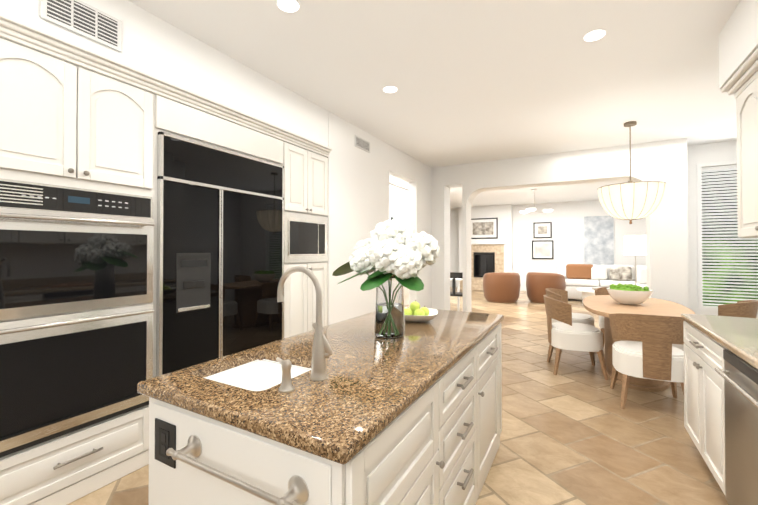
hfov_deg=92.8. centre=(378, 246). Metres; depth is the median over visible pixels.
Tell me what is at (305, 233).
microwave
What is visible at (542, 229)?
picture frame
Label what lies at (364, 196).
wall
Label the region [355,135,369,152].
air vent
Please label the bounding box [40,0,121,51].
air vent
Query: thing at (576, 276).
sofa
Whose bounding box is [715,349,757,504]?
dishwasher
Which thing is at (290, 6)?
recessed light
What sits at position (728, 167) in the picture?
dining room window
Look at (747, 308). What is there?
dining chair
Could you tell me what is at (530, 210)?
chandelier
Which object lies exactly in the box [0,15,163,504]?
tall cabinet
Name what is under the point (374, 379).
island countertop
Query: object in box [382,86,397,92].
recessed light
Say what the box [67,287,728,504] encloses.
floor
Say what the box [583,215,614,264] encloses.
painting
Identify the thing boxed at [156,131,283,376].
refrigerator
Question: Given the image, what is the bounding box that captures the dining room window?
[697,160,757,312]
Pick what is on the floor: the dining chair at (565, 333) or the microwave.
the dining chair at (565, 333)
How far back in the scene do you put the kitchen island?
1.16 m
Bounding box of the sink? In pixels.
[205,358,304,389]
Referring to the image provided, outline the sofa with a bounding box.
[557,264,646,299]
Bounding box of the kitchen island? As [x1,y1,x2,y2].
[137,322,501,504]
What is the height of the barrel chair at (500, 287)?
0.800 m
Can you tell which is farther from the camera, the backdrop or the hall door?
the hall door
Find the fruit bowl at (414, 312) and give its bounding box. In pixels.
[404,300,437,321]
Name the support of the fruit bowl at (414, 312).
on the island countertop
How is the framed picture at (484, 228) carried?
attached to the fireplace
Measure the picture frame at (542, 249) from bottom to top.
0.620 m
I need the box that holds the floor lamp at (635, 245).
[624,235,645,285]
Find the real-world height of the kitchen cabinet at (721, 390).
2.535 m
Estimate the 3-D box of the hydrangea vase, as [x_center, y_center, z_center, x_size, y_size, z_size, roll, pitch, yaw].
[0.015,0.160,1.946,0.617,0.636,0.455,0,-1,29]
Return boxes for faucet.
[273,266,336,393]
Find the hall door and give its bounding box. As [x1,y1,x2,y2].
[391,217,408,305]
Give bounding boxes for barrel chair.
[483,272,520,302]
[526,272,565,303]
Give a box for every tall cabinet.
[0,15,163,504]
[288,131,331,336]
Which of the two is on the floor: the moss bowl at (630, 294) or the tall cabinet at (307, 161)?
the tall cabinet at (307, 161)
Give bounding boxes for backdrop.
[702,170,757,305]
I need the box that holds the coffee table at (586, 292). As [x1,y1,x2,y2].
[577,287,596,304]
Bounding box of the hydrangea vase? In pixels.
[332,217,439,338]
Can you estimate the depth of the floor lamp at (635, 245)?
5.85 m
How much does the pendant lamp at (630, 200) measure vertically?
1.236 m
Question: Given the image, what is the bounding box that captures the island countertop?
[137,307,503,461]
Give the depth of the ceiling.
3.08 m
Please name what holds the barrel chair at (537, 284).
on the floor
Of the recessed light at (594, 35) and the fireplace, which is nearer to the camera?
the recessed light at (594, 35)
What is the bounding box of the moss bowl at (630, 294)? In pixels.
[606,283,652,304]
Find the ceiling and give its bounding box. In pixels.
[128,0,740,208]
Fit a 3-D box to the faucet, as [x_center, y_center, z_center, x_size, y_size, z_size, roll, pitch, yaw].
[-0.315,0.273,1.280,0.249,0.400,0.199,0,-1,29]
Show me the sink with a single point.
(257, 373)
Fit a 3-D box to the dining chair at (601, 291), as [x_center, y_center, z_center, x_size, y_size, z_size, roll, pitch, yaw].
[3.400,1.011,5.073,0.638,0.843,0.597,0,-1,29]
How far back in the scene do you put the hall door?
9.00 m
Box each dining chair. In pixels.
[543,295,608,379]
[545,288,594,351]
[594,287,609,346]
[609,313,683,408]
[718,300,757,317]
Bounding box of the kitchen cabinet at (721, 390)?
[681,48,757,504]
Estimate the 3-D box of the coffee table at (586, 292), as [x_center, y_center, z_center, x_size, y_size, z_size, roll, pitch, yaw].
[5.441,1.247,8.941,0.960,0.440,0.960,0,-1,29]
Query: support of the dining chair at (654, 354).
on the floor
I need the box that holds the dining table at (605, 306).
[583,295,694,391]
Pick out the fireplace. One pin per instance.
(491, 255)
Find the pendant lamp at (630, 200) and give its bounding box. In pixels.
[597,121,666,223]
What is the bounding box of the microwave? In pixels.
[284,211,327,262]
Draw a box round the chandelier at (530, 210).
[520,189,552,213]
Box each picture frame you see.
[532,240,553,258]
[533,222,551,237]
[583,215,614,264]
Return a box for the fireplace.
[459,205,512,290]
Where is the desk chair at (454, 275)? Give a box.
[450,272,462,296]
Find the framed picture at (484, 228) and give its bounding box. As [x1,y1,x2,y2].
[471,218,497,238]
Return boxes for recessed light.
[275,0,300,12]
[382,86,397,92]
[582,29,606,41]
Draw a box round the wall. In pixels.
[0,0,757,349]
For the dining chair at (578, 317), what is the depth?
4.80 m
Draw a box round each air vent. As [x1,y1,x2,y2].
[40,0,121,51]
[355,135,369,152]
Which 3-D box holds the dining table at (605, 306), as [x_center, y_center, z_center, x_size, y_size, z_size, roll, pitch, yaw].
[2.894,1.041,4.123,0.980,0.760,1.800,0,-1,29]

